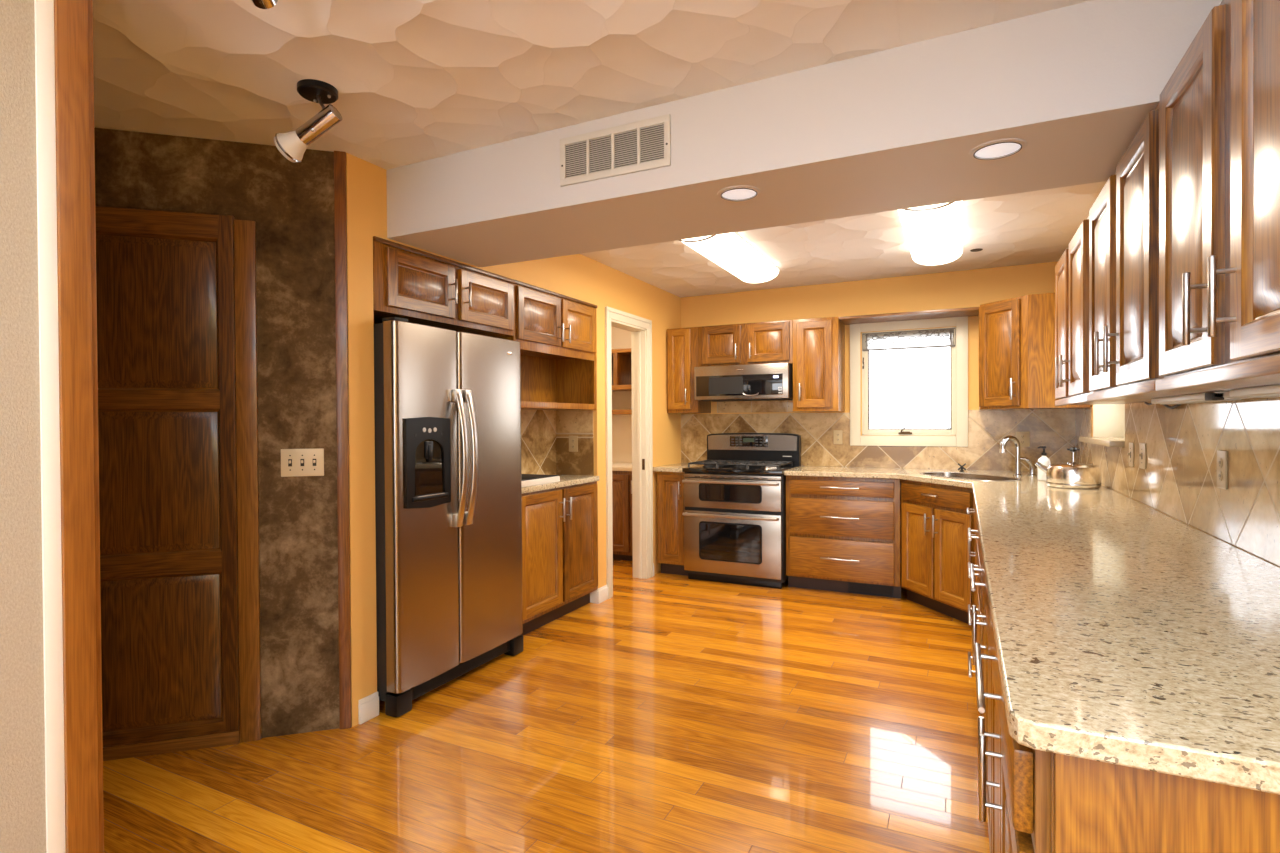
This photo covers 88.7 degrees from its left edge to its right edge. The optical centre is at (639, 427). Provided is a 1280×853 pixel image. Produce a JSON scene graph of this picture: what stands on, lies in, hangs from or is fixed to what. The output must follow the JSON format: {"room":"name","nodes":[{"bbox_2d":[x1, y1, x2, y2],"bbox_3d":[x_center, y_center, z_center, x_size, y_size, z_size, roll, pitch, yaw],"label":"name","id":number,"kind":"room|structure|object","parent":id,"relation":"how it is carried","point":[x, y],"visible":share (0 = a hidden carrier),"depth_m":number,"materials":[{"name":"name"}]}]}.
{"room":"kitchen","nodes":[
{"label":"kitchen","id":0,"kind":"room"},
{"bbox_2d":[0,0,45,852],"bbox_3d":[-2.280,0.091,-0.195,0.120,2.445,4.038,0,1,26],"label":"wall","id":1,"kind":"structure","parent":0,"point":[22,723],"depth_m":1.47,"materials":[{"name":"beige textured painted plaster"}]},
{"bbox_2d":[34,0,65,852],"bbox_3d":[-1.366,0.070,1.518,0.008,2.445,0.034,0,1,26],"label":"trim","id":2,"kind":"structure","parent":1,"relation":"attached to","point":[43,9],"depth_m":1.51,"materials":[{"name":"white paint"}]},
{"bbox_2d":[54,0,103,852],"bbox_3d":[-1.395,0.069,1.596,0.148,2.445,0.080,0,1,26],"label":"trim","id":3,"kind":"structure","parent":1,"relation":"attached to","point":[73,19],"depth_m":1.55,"materials":[{"name":"brown wood"}]},
{"bbox_2d":[94,128,339,737],"bbox_3d":[-2.099,0.064,2.601,1.750,2.445,0.120,0,1,-16],"label":"wall","id":4,"kind":"structure","parent":0,"point":[291,204],"depth_m":2.72,"materials":[{"name":"brown paint"}]},
{"bbox_2d":[95,206,261,760],"bbox_3d":[-1.899,0.217,2.581,0.699,2.136,0.032,0,1,-16],"label":"door","id":5,"kind":"structure","parent":4,"relation":"in","point":[177,292],"depth_m":2.59,"materials":[{"name":"brown wood"}]},
{"bbox_2d":[281,448,323,476],"bbox_3d":[-1.409,0.146,2.731,0.163,0.115,0.018,0,1,-16],"label":"light switch","id":6,"kind":"object","parent":4,"relation":"attached to","point":[294,462],"visible":1,"depth_m":2.73,"materials":[{"name":"beige plastic"}]},
{"bbox_2d":[334,151,351,728],"bbox_3d":[-1.260,0.057,2.777,0.046,2.445,0.014,0,1,-16],"label":"trim","id":7,"kind":"structure","parent":4,"relation":"attached to","point":[340,206],"depth_m":2.77,"materials":[{"name":"brown wood"}]},
{"bbox_2d":[346,153,680,726],"bbox_3d":[-0.777,0.038,4.606,0.782,2.445,3.672,0,1,26],"label":"wall","id":8,"kind":"structure","parent":0,"point":[577,276],"depth_m":2.90,"materials":[{"name":"paint"}]},
{"bbox_2d":[358,692,378,723],"bbox_3d":[-1.187,1.226,2.867,0.014,0.105,0.103,0,1,26],"label":"baseboard","id":9,"kind":"structure","parent":8,"relation":"attached to","point":[368,707],"depth_m":2.86,"materials":[{"name":"white paint"}]},
{"bbox_2d":[373,236,514,336],"bbox_3d":[-1.201,-0.690,3.472,0.658,0.325,1.009,0,1,26],"label":"upper cabinet","id":10,"kind":"object","parent":8,"relation":"attached to","point":[417,286],"visible":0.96,"depth_m":3.25,"materials":[{"name":"brown wood"}]},
{"bbox_2d":[496,280,596,409],"bbox_3d":[-0.649,-0.493,4.300,0.398,0.741,0.962,0,1,26],"label":"upper cabinet","id":11,"kind":"object","parent":8,"relation":"attached to","point":[556,333],"visible":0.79,"depth_m":4.42,"materials":[{"name":"brown wood"}]},
{"bbox_2d":[520,350,588,409],"bbox_3d":[-0.678,-0.490,4.316,0.310,0.735,0.923,0,1,26],"label":"shelf","id":12,"kind":"object","parent":11,"relation":"attached to","point":[550,379],"depth_m":4.65,"materials":[{"name":"brown wood"}]},
{"bbox_2d":[521,409,593,474],"bbox_3d":[-0.687,0.105,4.329,0.317,0.486,0.962,0,1,26],"label":"backsplash","id":13,"kind":"structure","parent":8,"relation":"attached to","point":[545,434],"depth_m":4.71,"materials":[{"name":"tile"}]},
{"bbox_2d":[569,436,577,451],"bbox_3d":[-0.484,0.117,4.751,0.075,0.115,0.009,0,1,26],"label":"wall outlet","id":14,"kind":"object","parent":13,"relation":"attached to","point":[573,440],"visible":1,"depth_m":4.75,"materials":[{"name":"beige plastic"}]},
{"bbox_2d":[590,585,607,603],"bbox_3d":[-0.298,1.204,4.748,0.079,0.105,0.137,0,1,26],"label":"baseboard","id":15,"kind":"structure","parent":8,"relation":"attached to","point":[599,595],"depth_m":4.70,"materials":[{"name":"white paint"}]},
{"bbox_2d":[605,306,652,598],"bbox_3d":[-0.129,0.181,5.158,0.144,2.140,0.773,0,1,26],"label":"trim","id":16,"kind":"structure","parent":8,"relation":"attached to","point":[641,338],"depth_m":5.40,"materials":[{"name":"beige paint"}]},
{"bbox_2d":[103,559,989,852],"bbox_3d":[-0.767,1.334,2.064,5.200,0.100,9.400,0,1,26],"label":"floor","id":17,"kind":"structure","parent":0,"point":[668,713],"depth_m":2.56,"materials":[{"name":"brown wood"}]},
{"bbox_2d":[374,317,522,716],"bbox_3d":[-1.157,0.388,3.417,0.817,1.762,0.928,0,1,26],"label":"refrigerator","id":18,"kind":"object","parent":17,"relation":"on","point":[448,489],"visible":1,"depth_m":3.11,"materials":[{"name":"silver metal"}]},
{"bbox_2d":[521,481,597,634],"bbox_3d":[-0.636,0.824,4.311,0.388,0.876,0.959,0,1,26],"label":"base cabinet","id":19,"kind":"object","parent":17,"relation":"on","point":[560,525],"visible":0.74,"depth_m":4.20,"materials":[{"name":"brown wood"}]},
{"bbox_2d":[522,474,599,493],"bbox_3d":[-0.665,0.366,4.294,0.354,0.036,0.993,0,1,26],"label":"countertop","id":20,"kind":"structure","parent":19,"relation":"on","point":[565,480],"depth_m":4.30,"materials":[{"name":"stone"}]},
{"bbox_2d":[521,474,559,486],"bbox_3d":[-0.742,0.329,4.090,0.295,0.042,0.430,0,1,26],"label":"serving tray","id":21,"kind":"object","parent":20,"relation":"on","point":[526,479],"visible":0.48,"depth_m":4.05,"materials":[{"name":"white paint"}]},
{"bbox_2d":[612,471,632,560],"bbox_3d":[-0.185,0.820,6.367,1.000,0.840,0.623,0,1,26],"label":"base cabinet","id":22,"kind":"object","parent":17,"relation":"on","point":[621,480],"visible":0.06,"depth_m":6.07,"materials":[{"name":"brown wood"}]},
{"bbox_2d":[612,463,631,470],"bbox_3d":[-0.172,0.381,6.384,1.016,0.034,0.598,0,1,26],"label":"countertop","id":23,"kind":"structure","parent":22,"relation":"on","point":[615,466],"depth_m":6.12,"materials":[{"name":"beige stone"}]},
{"bbox_2d":[657,471,687,575],"bbox_3d":[0.381,0.805,5.724,0.264,0.876,0.643,0,1,26],"label":"base cabinet","id":24,"kind":"object","parent":17,"relation":"on","point":[670,486],"visible":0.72,"depth_m":5.48,"materials":[{"name":"brown wood"}]},
{"bbox_2d":[653,463,696,471],"bbox_3d":[0.372,0.347,5.732,0.285,0.036,0.626,0,1,26],"label":"countertop","id":25,"kind":"structure","parent":24,"relation":"on","point":[677,467],"depth_m":5.49,"materials":[{"name":"stone"}]},
{"bbox_2d":[682,433,800,588],"bbox_3d":[0.849,0.646,5.442,0.826,1.194,0.718,0,1,26],"label":"gas range","id":26,"kind":"object","parent":17,"relation":"on","point":[734,513],"visible":1,"depth_m":5.21,"materials":[{"name":"silver metal"}]},
{"bbox_2d":[682,465,799,474],"bbox_3d":[0.856,0.342,5.456,0.826,0.034,0.650,0,1,26],"label":"cooktop","id":27,"kind":"object","parent":26,"relation":"in","point":[699,469],"depth_m":5.23,"materials":[{"name":"black metal"}]},
{"bbox_2d":[786,476,900,597],"bbox_3d":[1.613,0.803,5.116,0.824,0.876,0.648,0,1,26],"label":"base cabinet","id":28,"kind":"object","parent":17,"relation":"on","point":[840,531],"visible":0.91,"depth_m":4.86,"materials":[{"name":"brown wood"}]},
{"bbox_2d":[848,582,892,596],"bbox_3d":[1.708,1.198,4.855,0.320,0.072,0.006,0,1,26],"label":"register","id":29,"kind":"object","parent":28,"relation":"attached to","point":[851,590],"visible":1,"depth_m":4.85,"materials":[{"name":"black metal"}]},
{"bbox_2d":[901,479,974,623],"bbox_3d":[2.351,0.805,4.478,1.052,0.876,1.137,0,1,26],"label":"base cabinet","id":30,"kind":"object","parent":17,"relation":"on","point":[935,520],"visible":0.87,"depth_m":4.30,"materials":[{"name":"brown wood"}]},
{"bbox_2d":[784,463,1279,794],"bbox_3d":[1.233,0.336,3.064,1.956,0.098,4.657,0,1,26],"label":"countertop","id":31,"kind":"structure","parent":30,"relation":"on","point":[1127,633],"depth_m":1.19,"materials":[{"name":"beige stone"}]},
{"bbox_2d":[920,472,1021,480],"bbox_3d":[2.224,0.432,4.445,0.398,0.212,0.748,0,1,-16],"label":"sink","id":32,"kind":"object","parent":31,"relation":"in","point":[959,475],"visible":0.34,"depth_m":4.59,"materials":[{"name":"silver metal"}]},
{"bbox_2d":[999,436,1036,475],"bbox_3d":[2.576,0.191,4.479,0.264,0.273,0.070,0,1,-5],"label":"faucet","id":33,"kind":"object","parent":31,"relation":"on","point":[1017,471],"visible":1,"depth_m":4.47,"materials":[{"name":"silver metal"}]},
{"bbox_2d":[1037,446,1050,480],"bbox_3d":[2.533,0.224,4.107,0.071,0.215,0.070,0,1,26],"label":"soap dispenser","id":34,"kind":"object","parent":31,"relation":"on","point":[1043,460],"visible":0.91,"depth_m":4.09,"materials":[{"name":"white plastic"}]},
{"bbox_2d":[1035,447,1101,488],"bbox_3d":[2.448,0.223,3.708,0.264,0.225,0.277,0,1,-7],"label":"kettle","id":35,"kind":"object","parent":31,"relation":"on","point":[1070,475],"visible":1,"depth_m":3.61,"materials":[{"name":"silver metal"}]},
{"bbox_2d":[967,497,976,604],"bbox_3d":[2.075,0.816,3.471,0.613,0.876,0.838,0,1,26],"label":"base cabinet","id":36,"kind":"object","parent":17,"relation":"on","point":[968,509],"visible":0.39,"depth_m":3.62,"materials":[{"name":"brown wood"}]},
{"bbox_2d":[968,517,981,715],"bbox_3d":[1.711,0.825,2.731,0.613,0.876,0.808,0,1,26],"label":"base cabinet","id":37,"kind":"object","parent":17,"relation":"on","point":[978,562],"visible":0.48,"depth_m":2.77,"materials":[{"name":"brown wood"}]},
{"bbox_2d":[970,544,991,852],"bbox_3d":[1.336,0.834,1.968,0.613,0.876,0.888,0,1,26],"label":"base cabinet","id":38,"kind":"object","parent":17,"relation":"on","point":[986,649],"visible":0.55,"depth_m":2.02,"materials":[{"name":"brown wood"}]},
{"bbox_2d":[974,610,1053,852],"bbox_3d":[0.943,0.844,1.167,0.613,0.876,0.893,0,1,26],"label":"base cabinet","id":39,"kind":"object","parent":17,"relation":"on","point":[1022,805],"visible":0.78,"depth_m":1.01,"materials":[{"name":"brown wood"}]},
{"bbox_2d":[1054,753,1279,852],"bbox_3d":[0.820,0.849,0.715,0.625,0.876,0.018,0,1,26],"label":"peninsula end panel","id":40,"kind":"object","parent":17,"relation":"on","point":[1100,807],"visible":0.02,"depth_m":0.80,"materials":[{"name":"brown wood"}]},
{"bbox_2d":[93,0,1106,297],"bbox_3d":[-0.781,-1.211,2.041,5.200,0.100,9.400,0,1,26],"label":"ceiling","id":41,"kind":"structure","parent":0,"point":[415,81],"depth_m":2.14,"materials":[{"name":"white paint"}]},
{"bbox_2d":[251,0,277,8],"bbox_3d":[-0.889,-1.061,1.439,0.142,0.188,0.196,-1,1,-18],"label":"ceiling spotlight","id":42,"kind":"object","parent":41,"relation":"attached to","point":[263,4],"visible":1,"depth_m":1.51,"materials":[{"name":"silver metal"}]},
{"bbox_2d":[274,79,341,162],"bbox_3d":[-1.131,-1.040,2.249,0.237,0.242,0.128,0,1,6],"label":"ceiling spotlight","id":43,"kind":"object","parent":41,"relation":"attached to","point":[292,145],"visible":1,"depth_m":2.22,"materials":[{"name":"silver metal"}]},
{"bbox_2d":[679,232,779,283],"bbox_3d":[0.614,-1.139,4.381,0.318,0.105,1.310,0,1,26],"label":"fluorescent light","id":44,"kind":"object","parent":41,"relation":"attached to","point":[730,251],"visible":0.74,"depth_m":4.25,"materials":[{"name":"white paint"}]},
{"bbox_2d":[387,0,1221,266],"bbox_3d":[0.376,-1.019,2.576,3.080,0.308,0.639,0,1,26],"label":"soffit","id":45,"kind":"structure","parent":41,"relation":"attached to","point":[897,128],"depth_m":2.19,"materials":[{"name":"paint"}]},
{"bbox_2d":[560,114,670,186],"bbox_3d":[-0.101,-1.031,2.448,0.467,0.182,0.011,0,1,26],"label":"return air grille","id":46,"kind":"object","parent":45,"relation":"attached to","point":[642,145],"visible":1,"depth_m":2.44,"materials":[{"name":"metal"}]},
{"bbox_2d":[717,185,760,200],"bbox_3d":[0.364,-0.860,2.410,0.160,0.008,0.160,0,1,26],"label":"recessed light","id":47,"kind":"object","parent":45,"relation":"attached to","point":[738,192],"visible":1,"depth_m":2.40,"materials":[{"name":"paint"}]},
{"bbox_2d":[969,138,1026,159],"bbox_3d":[1.109,-0.860,2.032,0.160,0.008,0.160,0,1,26],"label":"recessed light","id":48,"kind":"object","parent":45,"relation":"attached to","point":[1005,147],"visible":1,"depth_m":2.02,"materials":[{"name":"paint"}]},
{"bbox_2d":[898,201,962,265],"bbox_3d":[1.718,-1.140,3.839,0.318,0.105,1.310,0,1,26],"label":"fluorescent light","id":49,"kind":"object","parent":41,"relation":"attached to","point":[934,233],"visible":0.66,"depth_m":3.70,"materials":[{"name":"white paint"}]},
{"bbox_2d":[970,248,982,251],"bbox_3d":[2.275,-1.199,4.428,0.076,0.004,0.076,0,1,26],"label":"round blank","id":50,"kind":"object","parent":41,"relation":"attached to","point":[978,249],"visible":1,"depth_m":4.43,"materials":[{"name":"white metal"}]},
{"bbox_2d":[611,326,631,462],"bbox_3d":[-0.462,0.024,5.927,1.142,2.445,1.910,0,1,26],"label":"wall","id":51,"kind":"structure","parent":0,"point":[620,338],"depth_m":6.72,"materials":[{"name":"paint"}]},
{"bbox_2d":[611,348,631,414],"bbox_3d":[-0.121,-0.451,6.501,1.000,0.640,0.319,0,1,26],"label":"shelf unit","id":52,"kind":"object","parent":51,"relation":"attached to","point":[621,358],"visible":0.16,"depth_m":6.42,"materials":[{"name":"brown wood"}]},
{"bbox_2d":[681,261,1057,470],"bbox_3d":[1.837,0.015,5.457,3.400,2.445,0.160,0,1,26],"label":"wall","id":53,"kind":"structure","parent":0,"point":[975,287],"depth_m":5.32,"materials":[{"name":"paint"}]},
{"bbox_2d":[667,327,710,412],"bbox_3d":[0.427,-0.500,5.835,0.289,0.740,0.387,0,1,26],"label":"upper cabinet","id":54,"kind":"object","parent":53,"relation":"attached to","point":[682,343],"visible":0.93,"depth_m":5.70,"materials":[{"name":"brown wood"}]},
{"bbox_2d":[694,363,792,401],"bbox_3d":[0.907,-0.375,5.567,0.802,0.288,0.410,0,1,26],"label":"microwave","id":55,"kind":"object","parent":53,"relation":"attached to","point":[773,381],"visible":0.95,"depth_m":5.38,"materials":[{"name":"silver metal"}]},
{"bbox_2d":[698,320,792,366],"bbox_3d":[0.924,-0.696,5.588,0.818,0.350,0.387,0,1,26],"label":"upper cabinet","id":56,"kind":"object","parent":53,"relation":"attached to","point":[770,342],"visible":0.84,"depth_m":5.46,"materials":[{"name":"brown wood"}]},
{"bbox_2d":[793,317,844,411],"bbox_3d":[1.453,-0.502,5.331,0.357,0.740,0.387,0,1,26],"label":"upper cabinet","id":57,"kind":"object","parent":53,"relation":"attached to","point":[818,343],"visible":0.98,"depth_m":5.20,"materials":[{"name":"brown wood"}]},
{"bbox_2d":[681,400,1074,470],"bbox_3d":[1.760,0.029,5.399,3.072,0.591,0.012,0,1,26],"label":"backsplash","id":58,"kind":"structure","parent":53,"relation":"attached to","point":[1054,429],"depth_m":5.30,"materials":[{"name":"tile"}]},
{"bbox_2d":[834,430,841,443],"bbox_3d":[1.646,0.080,5.447,0.072,0.115,0.009,0,1,26],"label":"wall outlet","id":59,"kind":"object","parent":58,"relation":"attached to","point":[837,433],"visible":1,"depth_m":5.45,"materials":[{"name":"beige plastic"}]},
{"bbox_2d":[1016,432,1029,446],"bbox_3d":[2.840,0.087,4.861,0.090,0.115,0.009,0,1,26],"label":"wall outlet","id":60,"kind":"object","parent":58,"relation":"attached to","point":[1023,437],"visible":0.94,"depth_m":4.86,"materials":[{"name":"beige plastic"}]},
{"bbox_2d":[850,316,967,446],"bbox_3d":[2.151,-0.359,5.269,0.871,1.012,0.212,0,1,26],"label":"window","id":61,"kind":"structure","parent":53,"relation":"in","point":[956,435],"depth_m":5.19,"materials":[{"name":"beige paint"}]},
{"bbox_2d":[862,328,955,350],"bbox_3d":[2.128,-0.698,5.209,0.688,0.146,0.011,0,1,26],"label":"lace valance","id":62,"kind":"object","parent":61,"relation":"attached to","point":[930,338],"visible":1,"depth_m":5.21,"materials":[{"name":"white fabric"}]},
{"bbox_2d":[839,307,978,324],"bbox_3d":[2.067,-0.859,5.060,0.981,0.020,0.330,0,1,26],"label":"shelf","id":63,"kind":"object","parent":53,"relation":"attached to","point":[970,311],"visible":0.99,"depth_m":5.00,"materials":[{"name":"brown wood"}]},
{"bbox_2d":[979,293,1089,409],"bbox_3d":[2.717,-0.505,4.575,0.624,0.746,0.618,0,1,26],"label":"upper cabinet","id":64,"kind":"object","parent":53,"relation":"attached to","point":[1017,334],"visible":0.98,"depth_m":4.36,"materials":[{"name":"brown wood"}]},
{"bbox_2d":[1090,405,1279,567],"bbox_3d":[1.336,0.061,0.786,0.220,2.445,8.987,0,1,26],"label":"wall","id":65,"kind":"structure","parent":0,"point":[1090,405],"depth_m":2.48,"materials":[{"name":"tile"}]},
{"bbox_2d":[1079,404,1124,446],"bbox_3d":[2.717,-0.339,3.680,0.292,0.865,0.960,0,1,26],"label":"window","id":66,"kind":"structure","parent":65,"relation":"in","point":[1108,419],"depth_m":4.06,"materials":[{"name":"beige paint"}]},
{"bbox_2d":[1055,216,1150,405],"bbox_3d":[2.071,-0.480,2.933,0.335,0.746,0.998,0,1,26],"label":"upper cabinet","id":67,"kind":"object","parent":65,"relation":"attached to","point":[1072,269],"visible":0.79,"depth_m":2.89,"materials":[{"name":"brown wood"}]},
{"bbox_2d":[1144,402,1180,408],"bbox_3d":[2.072,-0.090,2.591,0.020,0.038,0.522,0,1,26],"label":"power cord","id":68,"kind":"object","parent":67,"relation":"hanging from","point":[1146,403],"visible":0.59,"depth_m":2.53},
{"bbox_2d":[1088,102,1250,400],"bbox_3d":[1.632,-0.469,2.040,0.335,0.746,0.988,0,1,26],"label":"upper cabinet","id":69,"kind":"object","parent":65,"relation":"attached to","point":[1124,217],"visible":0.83,"depth_m":1.93,"materials":[{"name":"brown wood"}]},
{"bbox_2d":[1151,391,1246,403],"bbox_3d":[1.766,-0.091,2.084,0.093,0.024,0.660,0,1,26],"label":"light","id":70,"kind":"object","parent":69,"relation":"attached to","point":[1222,395],"visible":0.93,"depth_m":1.97,"materials":[{"name":"white paint"}]},
{"bbox_2d":[1205,392,1223,400],"bbox_3d":[1.604,-0.087,1.829,0.028,0.022,0.060,0,1,26],"label":"socket","id":71,"kind":"object","parent":70,"relation":"attached to","point":[1209,396],"depth_m":1.81,"materials":[{"name":"plastic"}]},
{"bbox_2d":[1075,397,1279,566],"bbox_3d":[2.057,0.117,2.511,0.008,0.464,4.919,0,1,26],"label":"backsplash","id":72,"kind":"structure","parent":65,"relation":"attached to","point":[1178,480],"depth_m":2.18,"materials":[{"name":"tile"}]},
{"bbox_2d":[1128,443,1133,466],"bbox_3d":[2.353,0.130,3.146,0.018,0.115,0.080,0,1,26],"label":"light switch","id":73,"kind":"object","parent":72,"relation":"attached to","point":[1131,445],"visible":1,"depth_m":3.13,"materials":[{"name":"beige plastic"}]},
{"bbox_2d":[1139,443,1145,468],"bbox_3d":[2.256,0.128,2.949,0.018,0.115,0.100,0,1,26],"label":"light switch","id":74,"kind":"object","parent":72,"relation":"attached to","point":[1142,446],"visible":1,"depth_m":2.94,"materials":[{"name":"beige plastic"}]},
{"bbox_2d":[1217,450,1227,489],"bbox_3d":[1.819,0.132,2.049,0.009,0.118,0.078,0,1,26],"label":"wall outlet","id":75,"kind":"object","parent":72,"relation":"attached to","point":[1222,456],"visible":1,"depth_m":2.04,"materials":[{"name":"beige plastic"}]},
{"bbox_2d":[1218,458,1222,467],"bbox_3d":[1.817,0.111,2.050,0.003,0.031,0.031,0,1,26],"label":"receptacle","id":76,"kind":"object","parent":75,"relation":"attached to","point":[1220,460],"depth_m":2.05,"materials":[{"name":"beige plastic"}]},
{"bbox_2d":[1218,471,1222,480],"bbox_3d":[1.817,0.153,2.050,0.003,0.031,0.031,0,1,26],"label":"receptacle","id":77,"kind":"object","parent":75,"relation":"attached to","point":[1220,473],"depth_m":2.05,"materials":[{"name":"beige plastic"}]},
{"bbox_2d":[1155,0,1279,391],"bbox_3d":[1.203,-0.459,1.168,0.335,0.746,0.953,0,1,26],"label":"upper cabinet","id":78,"kind":"object","parent":65,"relation":"attached to","point":[1219,120],"visible":1,"depth_m":1.26,"materials":[{"name":"brown wood"}]},
{"bbox_2d":[1229,384,1279,397],"bbox_3d":[1.369,-0.081,1.276,0.093,0.024,0.900,0,1,26],"label":"light","id":79,"kind":"object","parent":78,"relation":"attached to","point":[1271,391],"visible":1,"depth_m":1.55,"materials":[{"name":"white paint"}]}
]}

